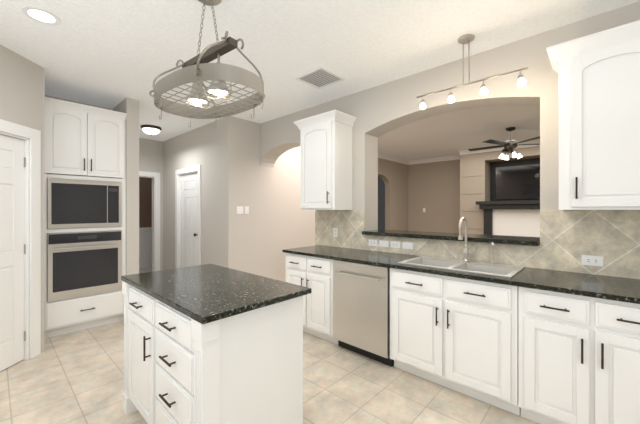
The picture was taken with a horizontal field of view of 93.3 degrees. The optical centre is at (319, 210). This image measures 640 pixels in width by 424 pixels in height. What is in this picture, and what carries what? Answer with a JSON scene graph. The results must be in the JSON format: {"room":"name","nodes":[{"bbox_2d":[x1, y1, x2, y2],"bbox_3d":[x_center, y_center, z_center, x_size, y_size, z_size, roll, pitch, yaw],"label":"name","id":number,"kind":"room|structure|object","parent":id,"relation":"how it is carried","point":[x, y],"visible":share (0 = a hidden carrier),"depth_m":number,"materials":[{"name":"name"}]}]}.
{"room":"kitchen","nodes":[
{"label":"kitchen","id":0,"kind":"room"},
{"bbox_2d":[0,45,42,351],"bbox_3d":[-3.002,-0.005,2.257,0.660,2.770,1.360,0,0,-2],"label":"wall","id":1,"kind":"structure","parent":0,"point":[21,90],"depth_m":2.74,"materials":[{"name":"grey paint"}]},
{"bbox_2d":[0,135,25,370],"bbox_3d":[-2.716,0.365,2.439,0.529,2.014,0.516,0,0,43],"label":"pantry door","id":2,"kind":"structure","parent":1,"relation":"in","point":[12,248],"depth_m":2.67,"materials":[{"name":"white paint"}]},
{"bbox_2d":[0,119,40,359],"bbox_3d":[-2.731,0.310,2.443,0.138,2.140,0.910,0,0,-2],"label":"door frame","id":3,"kind":"structure","parent":1,"relation":"attached to","point":[31,137],"depth_m":2.80,"materials":[{"name":"white paint"}]},
{"bbox_2d":[43,68,46,350],"bbox_3d":[-3.082,-0.005,3.204,0.905,2.770,0.160,0,0,43],"label":"wall","id":4,"kind":"structure","parent":0,"point":[43,68],"depth_m":2.95,"materials":[{"name":"grey paint"}]},
{"bbox_2d":[47,96,110,109],"bbox_3d":[-3.220,-0.005,3.853,0.180,2.770,0.925,0,0,43],"label":"wall","id":5,"kind":"structure","parent":0,"point":[47,96],"depth_m":3.90,"materials":[{"name":"grey paint"}]},
{"bbox_2d":[111,97,142,274],"bbox_3d":[-3.199,-0.005,4.592,2.370,2.770,0.170,0,0,43],"label":"wall","id":6,"kind":"structure","parent":0,"point":[134,144],"depth_m":3.78,"materials":[{"name":"grey paint"}]},
{"bbox_2d":[139,177,151,267],"bbox_3d":[-4.618,-0.005,6.847,0.125,2.770,2.200,0,0,43],"label":"wall","id":7,"kind":"structure","parent":0,"point":[145,222],"depth_m":7.22,"materials":[{"name":"brown paint"}]},
{"bbox_2d":[143,139,162,270],"bbox_3d":[-3.601,-0.005,5.793,0.150,2.770,1.050,0,0,43],"label":"wall","id":8,"kind":"structure","parent":0,"point":[152,149],"depth_m":6.06,"materials":[{"name":"grey paint"}]},
{"bbox_2d":[139,171,159,271],"bbox_3d":[-3.598,0.315,5.783,0.168,2.130,0.960,0,0,43],"label":"door frame","id":9,"kind":"structure","parent":8,"relation":"attached to","point":[155,176],"depth_m":6.04,"materials":[{"name":"white paint"}]},
{"bbox_2d":[163,118,222,269],"bbox_3d":[-2.335,-0.005,5.447,2.480,2.770,0.160,0,0,43],"label":"wall","id":10,"kind":"structure","parent":0,"point":[203,145],"depth_m":4.96,"materials":[{"name":"grey paint"}]},
{"bbox_2d":[175,165,200,267],"bbox_3d":[-2.301,0.315,5.410,1.000,2.130,0.168,0,0,43],"label":"door frame","id":11,"kind":"structure","parent":10,"relation":"attached to","point":[189,170],"depth_m":5.50,"materials":[{"name":"white paint"}]},
{"bbox_2d":[180,173,196,267],"bbox_3d":[-2.337,0.365,5.372,0.784,2.014,0.114,0,0,43],"label":"hall door","id":12,"kind":"structure","parent":10,"relation":"in","point":[188,220],"depth_m":5.41,"materials":[{"name":"white paint"}]},
{"bbox_2d":[223,116,258,274],"bbox_3d":[-1.208,-0.005,4.693,0.160,2.770,0.560,0,0,43],"label":"wall","id":13,"kind":"structure","parent":0,"point":[254,167],"depth_m":4.59,"materials":[{"name":"grey paint"}]},
{"bbox_2d":[237,206,242,213],"bbox_3d":[-1.211,0.000,4.579,0.008,0.115,0.116,0,0,43],"label":"light switch","id":14,"kind":"object","parent":13,"relation":"attached to","point":[239,209],"depth_m":4.58,"materials":[{"name":"white plastic"}]},
{"bbox_2d":[245,206,248,213],"bbox_3d":[-1.129,0.000,4.668,0.008,0.115,0.070,0,0,43],"label":"light switch","id":15,"kind":"object","parent":13,"relation":"attached to","point":[246,207],"depth_m":4.67,"materials":[{"name":"white plastic"}]},
{"bbox_2d":[0,267,538,423],"bbox_3d":[-1.539,1.430,3.087,9.750,0.100,3.950,0,0,43],"label":"floor","id":16,"kind":"structure","parent":0,"point":[76,377],"depth_m":2.31,"materials":[{"name":"beige tile"}]},
{"bbox_2d":[44,97,126,338],"bbox_3d":[-2.862,0.098,3.638,0.660,2.565,0.771,0,0,43],"label":"tall cabinet","id":17,"kind":"object","parent":16,"relation":"on","point":[83,142],"visible":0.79,"depth_m":3.42,"materials":[{"name":"white paint"}]},
{"bbox_2d":[47,178,121,228],"bbox_3d":[-2.818,-0.070,3.597,0.480,0.538,0.675,0,0,43],"label":"built-in microwave","id":18,"kind":"object","parent":17,"relation":"in","point":[71,203],"visible":1,"depth_m":3.41,"materials":[{"name":"black glass"}]},
{"bbox_2d":[47,230,121,301],"bbox_3d":[-2.833,0.612,3.611,0.637,0.721,0.675,0,0,43],"label":"wall oven","id":19,"kind":"object","parent":17,"relation":"in","point":[79,264],"visible":0.96,"depth_m":3.41,"materials":[{"name":"silver metal"}]},
{"bbox_2d":[122,281,302,423],"bbox_3d":[-0.735,0.935,1.925,1.170,0.889,0.672,0,0,43],"label":"base cabinet","id":20,"kind":"object","parent":16,"relation":"on","point":[241,368],"visible":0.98,"depth_m":1.57,"materials":[{"name":"white paint"}]},
{"bbox_2d":[121,264,311,323],"bbox_3d":[-0.718,0.474,1.942,1.210,0.030,0.666,0,0,43],"label":"countertop","id":21,"kind":"structure","parent":20,"relation":"on","point":[205,293],"depth_m":1.75,"materials":[{"name":"black stone"}]},
{"bbox_2d":[285,253,337,344],"bbox_3d":[0.046,0.935,3.474,0.735,0.889,0.648,0,0,43],"label":"base cabinet","id":22,"kind":"object","parent":16,"relation":"on","point":[315,274],"visible":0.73,"depth_m":3.18,"materials":[{"name":"white paint"}]},
{"bbox_2d":[333,260,393,365],"bbox_3d":[0.539,0.936,3.003,0.610,0.880,0.651,0,0,43],"label":"dishwasher","id":23,"kind":"object","parent":16,"relation":"on","point":[361,309],"visible":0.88,"depth_m":2.77,"materials":[{"name":"silver metal"}]},
{"bbox_2d":[390,268,513,413],"bbox_3d":[1.136,0.935,2.494,0.938,0.888,0.610,0,0,43],"label":"base cabinet","id":24,"kind":"object","parent":16,"relation":"on","point":[454,333],"depth_m":2.22,"materials":[{"name":"white paint"}]},
{"bbox_2d":[514,286,639,423],"bbox_3d":[1.745,0.935,1.932,0.720,0.888,0.610,0,0,43],"label":"base cabinet","id":25,"kind":"object","parent":16,"relation":"on","point":[542,356],"depth_m":1.76,"materials":[{"name":"white paint"}]},
{"bbox_2d":[282,245,639,303],"bbox_3d":[1.300,0.474,2.330,4.150,0.030,0.628,0,0,43],"label":"countertop","id":26,"kind":"structure","parent":25,"relation":"on","point":[609,287],"depth_m":2.09,"materials":[{"name":"black stone"}]},
{"bbox_2d":[398,256,524,277],"bbox_3d":[1.150,0.551,2.507,0.840,0.202,0.505,0,0,43],"label":"double sink","id":27,"kind":"object","parent":26,"relation":"in","point":[500,270],"visible":0.29,"depth_m":2.51,"materials":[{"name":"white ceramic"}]},
{"bbox_2d":[489,242,495,263],"bbox_3d":[1.431,0.359,2.514,0.050,0.180,0.082,0,0,43],"label":"sprayer","id":28,"kind":"object","parent":27,"relation":"on","point":[492,254],"visible":1,"depth_m":2.52,"materials":[{"name":"silver metal"}]},
{"bbox_2d":[458,217,477,261],"bbox_3d":[1.267,0.254,2.586,0.136,0.390,0.198,0,0,43],"label":"gooseneck faucet","id":29,"kind":"object","parent":26,"relation":"on","point":[466,251],"visible":1,"depth_m":2.64,"materials":[{"name":"silver metal"}]},
{"bbox_2d":[0,0,639,160],"bbox_3d":[0.726,-1.440,4.399,11.300,0.100,8.950,0,0,43],"label":"ceiling","id":30,"kind":"structure","parent":0,"point":[111,54],"depth_m":2.55,"materials":[{"name":"white paint"}]},
{"bbox_2d":[21,6,60,25],"bbox_3d":[-1.990,-1.387,2.163,0.210,0.005,0.210,0,0,43],"label":"recessed light","id":31,"kind":"object","parent":30,"relation":"in","point":[40,15],"visible":1,"depth_m":2.15,"materials":[{"name":"white paint"}]},
{"bbox_2d":[141,124,161,135],"bbox_3d":[-2.821,-1.317,5.053,0.310,0.144,0.310,0,0,43],"label":"ceiling light","id":32,"kind":"object","parent":30,"relation":"attached to","point":[151,130],"visible":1,"depth_m":4.96,"materials":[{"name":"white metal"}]},
{"bbox_2d":[149,0,264,127],"bbox_3d":[-0.722,-1.003,1.945,0.820,0.772,0.532,0,0,43],"label":"pot rack","id":33,"kind":"object","parent":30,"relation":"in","point":[198,70],"visible":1,"depth_m":1.85,"materials":[{"name":"silver metal"}]},
{"bbox_2d":[294,66,344,88],"bbox_3d":[-0.001,-1.383,3.184,0.380,0.011,0.380,0,0,43],"label":"ceiling vent","id":34,"kind":"object","parent":30,"relation":"in","point":[320,77],"visible":0.98,"depth_m":3.17,"materials":[{"name":"white metal"}]},
{"bbox_2d":[416,34,528,109],"bbox_3d":[1.183,-1.141,2.446,0.840,0.496,0.124,0,0,43],"label":"track light","id":35,"kind":"object","parent":30,"relation":"attached to","point":[466,39],"visible":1,"depth_m":2.43,"materials":[{"name":"silver metal"}]},
{"bbox_2d":[468,127,539,159],"bbox_3d":[3.199,-1.127,5.147,1.244,0.525,1.302,0,0,43],"label":"room ceiling fan","id":36,"kind":"object","parent":30,"relation":"hanging from","point":[510,145],"visible":0.98,"depth_m":5.07,"materials":[{"name":"brown metal"}]},
{"bbox_2d":[378,158,409,230],"bbox_3d":[1.423,-0.005,7.551,0.150,2.770,3.030,0,0,43],"label":"wall","id":37,"kind":"structure","parent":0,"point":[395,176],"depth_m":8.13,"materials":[{"name":"beige paint"}]},
{"bbox_2d":[378,153,409,164],"bbox_3d":[0.904,-1.339,6.819,0.081,0.100,4.850,0,0,43],"label":"crown molding","id":38,"kind":"structure","parent":37,"relation":"attached to","point":[408,162],"depth_m":7.93,"materials":[{"name":"white paint"}]},
{"bbox_2d":[259,1,639,281],"bbox_3d":[1.212,-0.005,3.046,5.650,2.770,0.280,0,0,43],"label":"wall","id":39,"kind":"structure","parent":0,"point":[379,110],"depth_m":3.22,"materials":[{"name":"grey paint"}]},
{"bbox_2d":[294,109,355,209],"bbox_3d":[0.052,-0.548,3.658,0.675,1.094,0.390,0,0,43],"label":"upper cabinet","id":40,"kind":"object","parent":39,"relation":"attached to","point":[325,160],"visible":1,"depth_m":3.50,"materials":[{"name":"white paint"}]},
{"bbox_2d":[362,229,539,245],"bbox_3d":[1.222,0.259,3.043,1.640,0.038,0.430,0,0,43],"label":"sill","id":41,"kind":"structure","parent":39,"relation":"attached to","point":[517,240],"depth_m":2.82,"materials":[{"name":"stone"}]},
{"bbox_2d":[315,210,639,278],"bbox_3d":[1.504,0.230,2.578,4.265,0.458,0.010,0,0,43],"label":"tile backsplash","id":42,"kind":"structure","parent":39,"relation":"attached to","point":[569,239],"depth_m":2.31,"materials":[{"name":"beige tile"}]},
{"bbox_2d":[333,228,337,236],"bbox_3d":[0.192,0.280,3.777,0.070,0.115,0.007,0,0,43],"label":"outlet","id":43,"kind":"object","parent":42,"relation":"attached to","point":[335,230],"depth_m":3.77,"materials":[{"name":"white plastic"}]},
{"bbox_2d":[369,239,377,245],"bbox_3d":[0.596,0.368,3.404,0.115,0.070,0.007,0,0,43],"label":"outlet","id":44,"kind":"object","parent":42,"relation":"attached to","point":[371,242],"depth_m":3.40,"materials":[{"name":"white plastic"}]},
{"bbox_2d":[379,240,388,246],"bbox_3d":[0.699,0.368,3.309,0.115,0.070,0.008,0,0,43],"label":"outlet","id":45,"kind":"object","parent":42,"relation":"attached to","point":[382,243],"depth_m":3.31,"materials":[{"name":"white plastic"}]},
{"bbox_2d":[391,241,400,247],"bbox_3d":[0.802,0.368,3.214,0.115,0.070,0.007,0,0,43],"label":"outlet","id":46,"kind":"object","parent":42,"relation":"attached to","point":[394,244],"depth_m":3.21,"materials":[{"name":"white plastic"}]},
{"bbox_2d":[402,242,412,249],"bbox_3d":[0.905,0.368,3.119,0.115,0.070,0.008,0,0,43],"label":"outlet","id":47,"kind":"object","parent":42,"relation":"attached to","point":[405,245],"depth_m":3.12,"materials":[{"name":"white plastic"}]},
{"bbox_2d":[582,255,602,266],"bbox_3d":[1.944,0.362,2.159,0.115,0.070,0.007,0,0,43],"label":"outlet","id":48,"kind":"object","parent":42,"relation":"attached to","point":[592,260],"depth_m":2.16,"materials":[{"name":"white plastic"}]},
{"bbox_2d":[554,32,639,209],"bbox_3d":[1.920,-0.513,1.959,0.566,1.024,0.352,0,0,43],"label":"upper cabinet","id":49,"kind":"object","parent":39,"relation":"attached to","point":[599,119],"depth_m":1.88,"materials":[{"name":"white paint"}]},
{"bbox_2d":[410,146,535,232],"bbox_3d":[5.161,-0.005,6.293,7.350,2.770,0.150,0,0,43],"label":"wall","id":50,"kind":"structure","parent":0,"point":[412,191],"depth_m":8.10,"materials":[{"name":"beige paint"}]},
{"bbox_2d":[410,154,466,164],"bbox_3d":[3.113,-1.339,8.026,1.470,0.100,0.080,0,0,43],"label":"crown molding","id":51,"kind":"structure","parent":50,"relation":"attached to","point":[455,157],"depth_m":8.05,"materials":[{"name":"white paint"}]},
{"bbox_3d":[2.910,1.430,5.071,9.000,0.100,5.000,0,0,43],"label":"floor","id":52,"kind":"structure","parent":0,"visible":0},
{"bbox_2d":[459,140,539,236],"bbox_3d":[4.322,-0.004,6.379,2.500,2.769,0.858,0,0,43],"label":"fireplace","id":53,"kind":"object","parent":52,"relation":"on","point":[498,196],"visible":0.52,"depth_m":6.66,"materials":[{"name":"beige paint"}]}
]}

